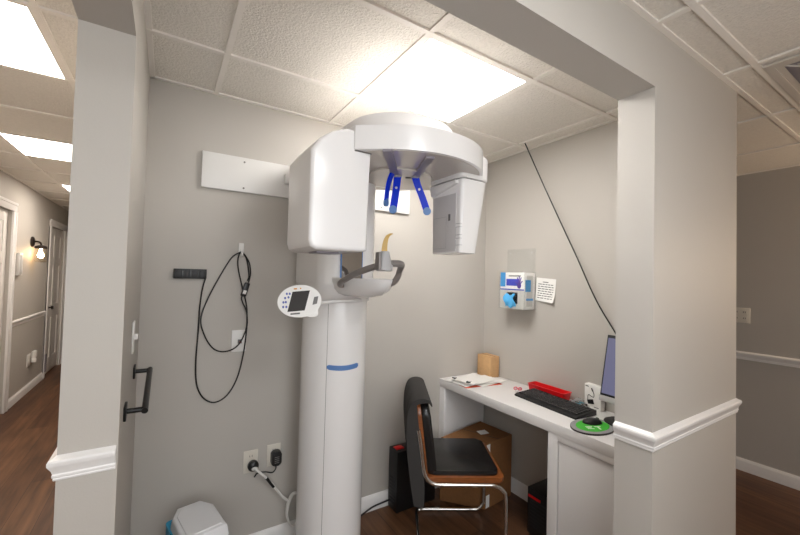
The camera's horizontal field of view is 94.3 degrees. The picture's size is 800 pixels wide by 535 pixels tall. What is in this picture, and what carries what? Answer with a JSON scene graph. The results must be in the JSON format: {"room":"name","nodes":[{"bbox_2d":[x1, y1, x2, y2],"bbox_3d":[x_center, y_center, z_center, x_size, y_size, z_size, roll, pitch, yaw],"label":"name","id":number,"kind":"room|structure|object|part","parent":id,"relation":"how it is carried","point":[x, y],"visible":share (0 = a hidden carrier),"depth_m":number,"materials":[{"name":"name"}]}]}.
{"room":"radiology room","nodes":[
{"label":"radiology room","id":0,"kind":"room"},
{"bbox_2d":[0,170,68,413],"bbox_3d":[-3.688,0.266,3.140,0.120,2.460,11.150,2,-2,-32],"label":"wall","id":1,"kind":"structure","parent":0,"point":[35,210],"depth_m":4.37,"materials":[{"name":"grey paint"}]},
{"bbox_2d":[0,208,7,356],"bbox_3d":[-3.836,0.449,3.442,0.105,2.087,0.920,2,-2,-32],"label":"door","id":2,"kind":"structure","parent":1,"relation":"in","point":[3,213],"depth_m":3.78,"materials":[{"name":"white paint"}]},
{"bbox_2d":[0,196,18,413],"bbox_3d":[-3.810,0.409,3.458,0.025,2.185,1.090,2,-2,-32],"label":"trim","id":3,"kind":"structure","parent":1,"relation":"attached to","point":[6,203],"depth_m":3.86,"materials":[{"name":"white wood"}]},
{"bbox_2d":[15,252,22,275],"bbox_3d":[-4.161,-0.038,4.069,0.048,0.250,0.110,2,-2,-32],"label":"intercom","id":4,"kind":"object","parent":1,"relation":"attached to","point":[19,256],"visible":1,"depth_m":4.03,"materials":[{"name":"white plastic"}]},
{"bbox_2d":[8,372,42,408],"bbox_3d":[-4.488,1.460,4.457,0.014,0.098,1.340,2,-2,-32],"label":"baseboard","id":5,"kind":"structure","parent":1,"relation":"attached to","point":[17,396],"depth_m":4.38,"materials":[{"name":"white wood"}]},
{"bbox_2d":[26,353,30,367],"bbox_3d":[-4.506,1.125,4.503,0.008,0.150,0.124,2,-2,-32],"label":"wall outlet","id":6,"kind":"object","parent":1,"relation":"attached to","point":[28,355],"visible":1,"depth_m":4.49,"materials":[{"name":"white plastic"}]},
{"bbox_2d":[31,350,36,361],"bbox_3d":[-4.528,1.099,4.598,0.052,0.134,0.116,2,-2,-32],"label":"air freshener","id":7,"kind":"object","parent":6,"relation":"attached to","point":[33,353],"visible":1,"depth_m":4.57,"materials":[{"name":"white plastic"}]},
{"bbox_2d":[12,311,45,326],"bbox_3d":[-4.465,0.612,4.480,0.017,0.066,1.340,2,-2,-32],"label":"trim","id":8,"kind":"structure","parent":1,"relation":"attached to","point":[40,314],"depth_m":4.40,"materials":[{"name":"white wood"}]},
{"bbox_2d":[30,237,47,257],"bbox_3d":[-4.360,-0.215,4.488,0.144,0.308,0.124,2,-2,-32],"label":"wall sconce","id":9,"kind":"object","parent":1,"relation":"attached to","point":[40,247],"visible":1,"depth_m":4.47,"materials":[{"name":"brown metal"}]},
{"bbox_3d":[-4.407,-0.309,4.460,0.028,0.124,0.124,2,-2,-32],"label":"plate","id":10,"kind":"part","parent":9,"relation":"part of","materials":[{"name":"brown metal"}]},
{"bbox_3d":[-4.351,-0.170,4.494,0.062,0.118,0.062,2,-2,-32],"label":"bulb","id":11,"kind":"part","parent":9,"relation":"part of","materials":[{"name":"white glass"}]},
{"bbox_2d":[45,227,62,373],"bbox_3d":[-5.099,0.467,5.465,0.105,2.087,0.830,2,-2,-32],"label":"door","id":12,"kind":"structure","parent":1,"relation":"in","point":[56,245],"depth_m":5.54,"materials":[{"name":"white paint"}]},
{"bbox_2d":[42,219,67,378],"bbox_3d":[-5.082,0.427,5.476,0.025,2.185,1.000,2,-2,-32],"label":"trim","id":13,"kind":"structure","parent":1,"relation":"attached to","point":[52,223],"depth_m":5.23,"materials":[{"name":"white wood"}]},
{"bbox_2d":[53,0,149,534],"bbox_3d":[-2.612,0.311,3.818,0.131,2.460,11.150,2,-2,-32],"label":"wall","id":14,"kind":"structure","parent":0,"point":[109,155],"depth_m":1.05,"materials":[{"name":"grey paint"}]},
{"bbox_2d":[46,445,115,480],"bbox_3d":[-3.232,0.572,4.765,0.144,0.066,8.883,2,-2,-32],"label":"trim","id":15,"kind":"structure","parent":14,"relation":"attached to","point":[80,463],"depth_m":1.01,"materials":[{"name":"white wood"}]},
{"bbox_2d":[131,320,137,353],"bbox_3d":[-0.999,0.262,1.401,0.018,0.116,0.072,2,-2,-32],"label":"light switch","id":16,"kind":"object","parent":14,"relation":"attached to","point":[134,336],"visible":1,"depth_m":1.37,"materials":[{"name":"white plastic"}]},
{"bbox_2d":[123,364,152,421],"bbox_3d":[-0.957,0.444,1.367,0.065,0.093,0.434,2,-2,-32],"label":"grab bar","id":17,"kind":"object","parent":14,"relation":"attached to","point":[145,404],"visible":1,"depth_m":1.29,"materials":[{"name":"black metal"}]},
{"bbox_3d":[-0.881,0.462,1.191,0.008,0.046,0.052,2,5,-32],"label":"mount plate","id":18,"kind":"part","parent":17,"relation":"part of","materials":[{"name":"black metal"}]},
{"bbox_3d":[-1.081,0.424,1.512,0.008,0.046,0.052,2,5,-32],"label":"mount plate","id":19,"kind":"part","parent":17,"relation":"part of","materials":[{"name":"black metal"}]},
{"bbox_3d":[-0.858,0.463,1.206,0.052,0.017,0.017,2,5,-32],"label":"post","id":20,"kind":"part","parent":17,"relation":"part of","materials":[{"name":"black metal"}]},
{"bbox_3d":[-1.058,0.425,1.527,0.052,0.017,0.017,2,5,-32],"label":"post","id":21,"kind":"part","parent":17,"relation":"part of","materials":[{"name":"black metal"}]},
{"bbox_2d":[130,78,486,534],"bbox_3d":[-0.276,0.337,2.430,2.384,2.460,0.120,2,-2,-32],"label":"wall","id":22,"kind":"structure","parent":0,"point":[189,449],"depth_m":2.00,"materials":[{"name":"grey paint"}]},
{"bbox_2d":[173,268,206,278],"bbox_3d":[-1.050,0.031,1.858,0.145,0.049,0.026,2,-2,-32],"label":"holder","id":23,"kind":"object","parent":22,"relation":"attached to","point":[177,273],"visible":1,"depth_m":1.85,"materials":[{"name":"black plastic"}]},
{"bbox_2d":[231,330,245,351],"bbox_3d":[-0.861,0.392,1.984,0.072,0.116,0.009,2,-2,-32],"label":"plate","id":24,"kind":"object","parent":22,"relation":"attached to","point":[237,335],"visible":0.89,"depth_m":1.98,"materials":[{"name":"white plastic"}]},
{"bbox_2d":[238,243,243,256],"bbox_3d":[-0.845,-0.094,1.981,0.026,0.076,0.044,2,-2,-32],"label":"wall hook","id":25,"kind":"object","parent":22,"relation":"attached to","point":[241,245],"visible":0.87,"depth_m":1.99,"materials":[{"name":"white plastic"}]},
{"bbox_2d":[195,251,250,402],"bbox_3d":[-0.916,0.305,1.929,0.250,0.787,0.022,2,-2,-32],"label":"hanging cable","id":26,"kind":"object","parent":25,"relation":"hanging from","point":[245,287],"visible":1,"depth_m":1.95,"materials":[{"name":"black plastic"}]},
{"bbox_2d":[243,449,257,473],"bbox_3d":[-0.809,1.051,2.011,0.074,0.118,0.008,2,-2,-32],"label":"wall outlet","id":27,"kind":"object","parent":22,"relation":"attached to","point":[250,455],"visible":0.7,"depth_m":2.00,"materials":[{"name":"beige plastic"}]},
{"bbox_2d":[248,453,253,459],"bbox_3d":[-0.808,1.025,2.010,0.032,0.034,0.002,2,-2,-32],"label":"socket","id":28,"kind":"object","parent":27,"relation":"attached to","point":[250,455],"depth_m":2.01,"materials":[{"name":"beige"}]},
{"bbox_2d":[247,460,296,526],"bbox_3d":[-0.685,1.250,2.051,0.303,0.410,0.054,2,-2,-32],"label":"power cable","id":29,"kind":"object","parent":27,"relation":"attached to","point":[253,465],"visible":0.76,"depth_m":2.03,"materials":[{"name":"white plastic"}]},
{"bbox_3d":[-0.700,1.189,2.027,0.195,0.233,0.027,2,-2,-32],"label":"cord","id":30,"kind":"part","parent":29,"relation":"part of","materials":[{"name":"white plastic"}]},
{"bbox_2d":[266,443,280,466],"bbox_3d":[-0.707,1.047,2.076,0.074,0.118,0.008,2,-2,-32],"label":"wall outlet","id":31,"kind":"object","parent":22,"relation":"attached to","point":[271,447],"visible":0.57,"depth_m":2.06,"materials":[{"name":"beige plastic"}]},
{"bbox_2d":[254,449,281,476],"bbox_3d":[-0.725,1.077,2.036,0.139,0.122,0.041,2,-2,-32],"label":"power adapter","id":32,"kind":"object","parent":31,"relation":"attached to","point":[276,454],"visible":0.94,"depth_m":2.04,"materials":[{"name":"black plastic"}]},
{"bbox_2d":[201,150,409,214],"bbox_3d":[-0.464,-0.482,2.215,1.270,0.185,0.054,2,-2,-32],"label":"board","id":33,"kind":"object","parent":22,"relation":"attached to","point":[220,171],"visible":0.65,"depth_m":2.01,"materials":[{"name":"white plastic"}]},
{"bbox_2d":[249,487,437,534],"bbox_3d":[-0.309,1.514,2.319,2.251,0.098,0.014,2,-2,-32],"label":"baseboard","id":34,"kind":"structure","parent":22,"relation":"attached to","point":[368,501],"depth_m":2.36,"materials":[{"name":"white"}]},
{"bbox_2d":[0,0,799,210],"bbox_3d":[-1.307,-0.888,4.651,5.674,0.093,11.390,2,-2,-32],"label":"ceiling","id":35,"kind":"structure","parent":0,"point":[318,60],"depth_m":1.64,"materials":[{"name":"tile"}]},
{"bbox_2d":[0,0,67,79],"bbox_3d":[-1.726,-0.940,1.421,0.588,0.007,0.610,2,-2,-32],"label":"recessed light","id":36,"kind":"object","parent":35,"relation":"in","point":[24,45],"visible":1,"depth_m":1.54,"materials":[{"name":"white paint"}]},
{"bbox_2d":[0,133,71,161],"bbox_3d":[-2.703,-0.925,2.971,0.588,0.007,0.605,2,-2,-32],"label":"recessed light","id":37,"kind":"object","parent":35,"relation":"in","point":[26,146],"visible":0.5,"depth_m":2.88,"materials":[{"name":"white paint"}]},
{"bbox_2d":[61,185,69,191],"bbox_3d":[-3.685,-0.911,4.530,0.588,0.007,0.600,2,-2,-32],"label":"recessed light","id":38,"kind":"object","parent":35,"relation":"in","point":[66,187],"visible":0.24,"depth_m":4.27,"materials":[{"name":"white paint"}]},
{"bbox_2d":[363,37,528,122],"bbox_3d":[0.206,-0.879,1.823,0.577,0.007,0.582,2,-2,-32],"label":"recessed light","id":39,"kind":"object","parent":35,"relation":"in","point":[438,80],"visible":0.99,"depth_m":1.77,"materials":[{"name":"white paint"}]},
{"bbox_2d":[524,143,615,334],"bbox_3d":[1.041,-0.183,2.259,0.028,1.321,0.640,3,-2,-40],"label":"cable","id":40,"kind":"object","parent":35,"relation":"hanging from","point":[524,143],"visible":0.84,"depth_m":2.27,"materials":[{"name":"black plastic"}]},
{"bbox_2d":[762,53,799,104],"bbox_3d":[1.948,-0.825,1.478,0.600,0.058,0.600,2,-2,-32],"label":"ceiling vent","id":41,"kind":"object","parent":35,"relation":"in","point":[786,72],"visible":1,"depth_m":1.61,"materials":[{"name":"white metal"}]},
{"bbox_2d":[0,364,799,534],"bbox_3d":[-1.373,1.634,4.587,5.674,0.080,11.390,2,-2,-32],"label":"floor","id":42,"kind":"structure","parent":0,"point":[29,428],"depth_m":2.50,"materials":[{"name":"brown wood"}]},
{"bbox_2d":[165,501,228,534],"bbox_3d":[-0.883,1.304,1.601,0.181,0.451,0.269,3,-2,-45],"label":"trash can","id":43,"kind":"object","parent":42,"relation":"on","point":[200,517],"visible":1,"depth_m":1.58,"materials":[{"name":"white plastic"}]},
{"bbox_2d":[361,499,388,515],"bbox_3d":[-0.242,1.538,2.320,0.432,0.054,0.024,3,-2,-35],"label":"cable","id":44,"kind":"object","parent":42,"relation":"on","point":[362,514],"visible":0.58,"depth_m":2.38,"materials":[{"name":"black plastic"}]},
{"bbox_2d":[277,112,487,534],"bbox_3d":[-0.178,0.465,1.794,0.884,2.170,1.056,2,-2,-32],"label":"machine","id":45,"kind":"object","parent":42,"relation":"on","point":[334,183],"visible":1,"depth_m":1.68,"materials":[{"name":"white paint"}]},
{"bbox_3d":[-0.408,0.138,1.511,0.172,0.134,0.051,2,-2,-13],"label":"control panel","id":46,"kind":"part","parent":45,"relation":"part of","materials":[{"name":"white plastic"}]},
{"bbox_3d":[-0.297,0.158,1.676,0.030,0.021,0.322,0,-2,38],"label":"panel arm","id":47,"kind":"part","parent":45,"relation":"part of","materials":[{"name":"white plastic"}]},
{"bbox_3d":[-0.233,-0.041,1.788,0.116,0.245,0.008,2,-2,-32],"label":"mirror frame","id":48,"kind":"part","parent":45,"relation":"part of","materials":[{"name":"blue"}]},
{"bbox_2d":[341,252,361,277],"bbox_3d":[-0.230,-0.051,1.783,0.105,0.215,0.003,2,-2,-32],"label":"mirror","id":49,"kind":"object","parent":45,"relation":"on","point":[350,262],"depth_m":1.78,"materials":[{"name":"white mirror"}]},
{"bbox_2d":[332,277,392,296],"bbox_3d":[-0.217,0.097,1.825,0.244,0.091,0.600,2,-2,-32],"label":"shelf","id":50,"kind":"object","parent":45,"relation":"attached to","point":[356,286],"depth_m":1.63,"materials":[{"name":"white paint"}]},
{"bbox_3d":[-0.133,0.033,1.596,0.351,0.124,0.191,0,-2,37],"label":"handle","id":51,"kind":"part","parent":45,"relation":"part of","materials":[{"name":"grey plastic"}]},
{"bbox_3d":[-0.120,-0.531,1.900,0.518,0.170,0.885,2,-2,-32],"label":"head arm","id":52,"kind":"part","parent":45,"relation":"part of","materials":[{"name":"white paint"}]},
{"bbox_3d":[0.038,-0.469,1.671,0.704,0.092,0.604,2,-2,-32],"label":"rotating arm","id":53,"kind":"part","parent":45,"relation":"part of","materials":[{"name":"white paint"}]},
{"bbox_2d":[430,180,457,197],"bbox_3d":[0.201,-0.362,1.720,0.021,0.050,0.190,2,-2,-32],"label":"machine","id":54,"kind":"object","parent":45,"relation":"attached to","point":[444,188],"depth_m":1.71,"materials":[{"name":"white paint"}]},
{"bbox_3d":[0.205,-0.202,1.719,0.004,0.260,0.163,2,-2,-32],"label":"panel","id":55,"kind":"part","parent":45,"relation":"part of","materials":[{"name":"grey plastic"}]},
{"bbox_2d":[388,442,434,512],"bbox_3d":[0.082,1.379,2.488,0.312,0.398,0.104,2,-2,-32],"label":"computer tower","id":56,"kind":"object","parent":42,"relation":"on","point":[400,498],"visible":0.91,"depth_m":2.40,"materials":[{"name":"black plastic"}]},
{"bbox_2d":[415,403,507,534],"bbox_3d":[0.321,1.158,2.200,0.507,0.838,0.468,2,-1,-2],"label":"chair","id":57,"kind":"object","parent":42,"relation":"on","point":[445,462],"visible":0.83,"depth_m":2.00,"materials":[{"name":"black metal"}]},
{"bbox_2d":[403,377,432,507],"bbox_3d":[0.093,1.003,2.199,0.135,0.590,0.445,2,-1,-2],"label":"jacket","id":58,"kind":"object","parent":57,"relation":"on","point":[415,392],"visible":0.97,"depth_m":1.98,"materials":[{"name":"grey fabric"}]},
{"bbox_3d":[0.111,0.933,2.199,0.076,0.400,0.430,2,-1,-2],"label":"frame","id":59,"kind":"part","parent":57,"relation":"part of","materials":[{"name":"brown wood"}]},
{"bbox_3d":[0.147,0.932,2.200,0.102,0.388,0.410,2,-1,-2],"label":"backrest","id":60,"kind":"part","parent":57,"relation":"part of","materials":[{"name":"black leather"}]},
{"bbox_3d":[0.332,1.116,2.201,0.393,0.030,0.410,2,-1,-2],"label":"seat","id":61,"kind":"part","parent":57,"relation":"part of","materials":[{"name":"black leather"}]},
{"bbox_3d":[0.340,1.139,2.201,0.430,0.027,0.450,2,-1,-2],"label":"seat frame","id":62,"kind":"part","parent":57,"relation":"part of","materials":[{"name":"brown wood"}]},
{"bbox_2d":[440,421,511,509],"bbox_3d":[0.539,1.379,2.578,0.452,0.425,0.285,3,-2,-42],"label":"cardboard box","id":63,"kind":"object","parent":42,"relation":"on","point":[498,442],"visible":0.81,"depth_m":2.53,"materials":[{"name":"brown cardboard"}]},
{"bbox_2d":[438,373,614,534],"bbox_3d":[0.830,1.201,2.234,0.437,0.781,1.374,2,-2,-32],"label":"desk","id":64,"kind":"object","parent":42,"relation":"on","point":[580,476],"visible":0.54,"depth_m":1.88,"materials":[{"name":"white laminate"}]},
{"bbox_3d":[0.469,1.233,2.788,0.415,0.726,0.018,2,-2,-32],"label":"panel","id":65,"kind":"part","parent":64,"relation":"part of","materials":[{"name":"white laminate"}]},
{"bbox_2d":[460,383,500,387],"bbox_3d":[0.534,0.811,2.628,0.300,0.001,0.216,2,-2,-23],"label":"folder","id":66,"kind":"object","parent":64,"relation":"on","point":[496,383],"visible":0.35,"depth_m":2.52,"materials":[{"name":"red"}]},
{"bbox_2d":[478,377,505,386],"bbox_3d":[0.603,0.811,2.660,0.270,0.002,0.190,3,-2,-39],"label":"paper sheet","id":67,"kind":"object","parent":66,"relation":"on","point":[501,380],"visible":0.31,"depth_m":2.59,"materials":[{"name":"white paper"}]},
{"bbox_2d":[447,379,478,386],"bbox_3d":[0.493,0.805,2.638,0.270,0.003,0.200,2,-2,-34],"label":"paper sheet","id":68,"kind":"object","parent":67,"relation":"on","point":[450,380],"visible":0.4,"depth_m":2.56,"materials":[{"name":"white paper"}]},
{"bbox_2d":[460,375,500,384],"bbox_3d":[0.559,0.802,2.655,0.270,0.004,0.200,2,-2,-18],"label":"paper sheet","id":69,"kind":"object","parent":68,"relation":"on","point":[494,380],"visible":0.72,"depth_m":2.62,"materials":[{"name":"white paper"}]},
{"bbox_2d":[451,373,494,384],"bbox_3d":[0.518,0.793,2.636,0.260,0.010,0.200,3,-2,-41],"label":"paper sheet","id":70,"kind":"object","parent":69,"relation":"on","point":[475,378],"visible":0.98,"depth_m":2.65,"materials":[{"name":"white paper"}]},
{"bbox_2d":[477,353,498,376],"bbox_3d":[0.670,0.742,2.822,0.090,0.156,0.137,2,-2,-32],"label":"cardboard box","id":71,"kind":"object","parent":64,"relation":"on","point":[488,364],"visible":0.9,"depth_m":2.78,"materials":[{"name":"brown cardboard"}]},
{"bbox_2d":[528,381,571,399],"bbox_3d":[0.952,0.791,2.375,0.088,0.050,0.272,2,-2,-31],"label":"tray","id":72,"kind":"object","parent":64,"relation":"on","point":[565,394],"visible":0.84,"depth_m":2.36,"materials":[{"name":"red plastic"}]},
{"bbox_2d":[515,388,596,419],"bbox_3d":[0.902,0.794,2.192,0.170,0.032,0.444,2,-2,-27],"label":"keyboard","id":73,"kind":"object","parent":64,"relation":"on","point":[573,410],"visible":1,"depth_m":2.13,"materials":[{"name":"black plastic"}]},
{"bbox_2d":[570,397,587,405],"bbox_3d":[1.068,0.796,2.202,0.086,0.038,0.126,2,-2,-32],"label":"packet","id":74,"kind":"object","parent":64,"relation":"on","point":[578,402],"visible":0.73,"depth_m":2.19,"materials":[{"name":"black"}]},
{"bbox_3d":[0.896,1.217,1.738,0.018,0.726,0.465,2,-2,-32],"label":"cabinet frame","id":75,"kind":"part","parent":64,"relation":"part of","materials":[{"name":"white laminate"}]},
{"bbox_3d":[0.916,1.233,1.716,0.014,0.687,0.406,2,-2,-32],"label":"cabinet panel","id":76,"kind":"part","parent":64,"relation":"part of","materials":[{"name":"white laminate"}]},
{"bbox_2d":[570,418,613,435],"bbox_3d":[0.968,0.798,1.865,0.256,0.010,0.180,2,-2,-32],"label":"mouse pad","id":77,"kind":"object","parent":64,"relation":"on","point":[577,425],"visible":0.75,"depth_m":1.82,"materials":[{"name":"green"}]},
{"bbox_2d":[582,417,601,424],"bbox_3d":[0.982,0.780,1.896,0.100,0.028,0.060,2,-1,-4],"label":"computer mouse","id":78,"kind":"object","parent":77,"relation":"on","point":[590,420],"visible":1,"depth_m":1.88,"materials":[{"name":"black plastic"}]},
{"bbox_2d":[576,420,609,431],"bbox_3d":[0.968,0.794,1.865,0.196,0.001,0.132,2,-2,-32],"label":"print","id":79,"kind":"object","parent":77,"relation":"on","point":[604,427],"depth_m":1.84,"materials":[{"name":"green"}]},
{"bbox_2d":[585,382,604,411],"bbox_3d":[1.124,0.748,2.146,0.040,0.134,0.104,2,-2,-25],"label":"product box","id":80,"kind":"object","parent":64,"relation":"on","point":[592,391],"visible":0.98,"depth_m":2.13,"materials":[{"name":"white cardboard"}]},
{"bbox_2d":[599,335,615,425],"bbox_3d":[1.176,0.587,1.864,0.170,0.443,0.330,2,-2,-32],"label":"monitor","id":81,"kind":"object","parent":64,"relation":"on","point":[607,393],"visible":0.23,"depth_m":1.98,"materials":[{"name":"black plastic"}]},
{"bbox_2d":[527,478,546,534],"bbox_3d":[0.906,1.454,2.183,0.198,0.274,0.230,2,-2,-32],"label":"computer tower","id":82,"kind":"object","parent":42,"relation":"on","point":[537,492],"visible":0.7,"depth_m":2.18,"materials":[{"name":"black plastic"}]},
{"bbox_2d":[483,121,617,485],"bbox_3d":[0.335,0.383,3.610,0.132,2.460,4.242,2,-2,-32],"label":"wall","id":83,"kind":"structure","parent":0,"point":[562,343],"depth_m":2.44,"materials":[{"name":"grey paint"}]},
{"bbox_2d":[511,477,527,501],"bbox_3d":[0.999,1.549,2.340,0.014,0.098,1.342,2,-2,-32],"label":"baseboard","id":84,"kind":"structure","parent":83,"relation":"attached to","point":[518,488],"depth_m":2.59,"materials":[{"name":"white wood"}]},
{"bbox_2d":[535,278,555,302],"bbox_3d":[0.963,0.150,2.477,0.023,0.166,0.161,2,-2,-32],"label":"sheet","id":85,"kind":"object","parent":83,"relation":"attached to","point":[545,288],"visible":1,"depth_m":2.48,"materials":[{"name":"white paper"}]},
{"bbox_3d":[0.816,0.077,2.622,0.127,0.425,0.262,2,-2,-32],"label":"holder","id":86,"kind":"object","parent":83,"relation":"attached to","visible":0},
{"bbox_2d":[500,272,534,309],"bbox_3d":[0.815,0.161,2.598,0.132,0.250,0.209,2,-2,-32],"label":"glove box","id":87,"kind":"object","parent":86,"relation":"in","point":[517,290],"visible":1,"depth_m":2.54,"materials":[{"name":"white cardboard"}]},
{"bbox_2d":[515,276,522,288],"bbox_3d":[0.809,0.102,2.524,0.001,0.083,0.065,2,-2,-32],"label":"print","id":88,"kind":"object","parent":87,"relation":"on","point":[518,279],"depth_m":2.52,"materials":[{"name":"purple"}]},
{"bbox_2d":[526,276,532,306],"bbox_3d":[0.879,0.160,2.515,0.060,0.210,0.001,2,-2,-32],"label":"print","id":89,"kind":"object","parent":87,"relation":"attached to","point":[529,279],"depth_m":2.51,"materials":[{"name":"blue"}]},
{"bbox_2d":[425,0,736,534],"bbox_3d":[0.542,0.326,1.170,2.384,2.460,0.130,2,-2,-32],"label":"wall","id":90,"kind":"structure","parent":0,"point":[675,345],"depth_m":1.40,"materials":[{"name":"grey paint"}]},
{"bbox_2d":[613,398,741,451],"bbox_3d":[0.076,0.648,3.364,0.848,0.066,4.379,2,-2,-32],"label":"trim","id":91,"kind":"structure","parent":90,"relation":"attached to","point":[652,442],"depth_m":1.40,"materials":[{"name":"white wood"}]},
{"bbox_2d":[736,166,799,476],"bbox_3d":[2.395,0.444,3.898,0.120,2.460,5.950,2,-2,-32],"label":"wall","id":92,"kind":"structure","parent":0,"point":[768,202],"depth_m":2.94,"materials":[{"name":"grey paint"}]},
{"bbox_2d":[736,307,749,322],"bbox_3d":[2.831,0.396,3.086,0.010,0.124,0.124,2,-2,-32],"label":"wall outlet","id":93,"kind":"object","parent":92,"relation":"attached to","point":[742,314],"visible":0.74,"depth_m":3.07,"materials":[{"name":"beige plastic"}]},
{"bbox_2d":[736,456,799,490],"bbox_3d":[2.307,1.621,3.832,0.014,0.098,5.950,2,-2,-32],"label":"baseboard","id":94,"kind":"structure","parent":92,"relation":"attached to","point":[775,475],"depth_m":2.90,"materials":[{"name":"white wood"}]},
{"bbox_2d":[736,350,799,367],"bbox_3d":[2.329,0.733,3.854,0.017,0.066,5.950,2,-2,-32],"label":"trim","id":95,"kind":"structure","parent":92,"relation":"attached to","point":[784,361],"depth_m":2.93,"materials":[{"name":"white wood"}]}
]}

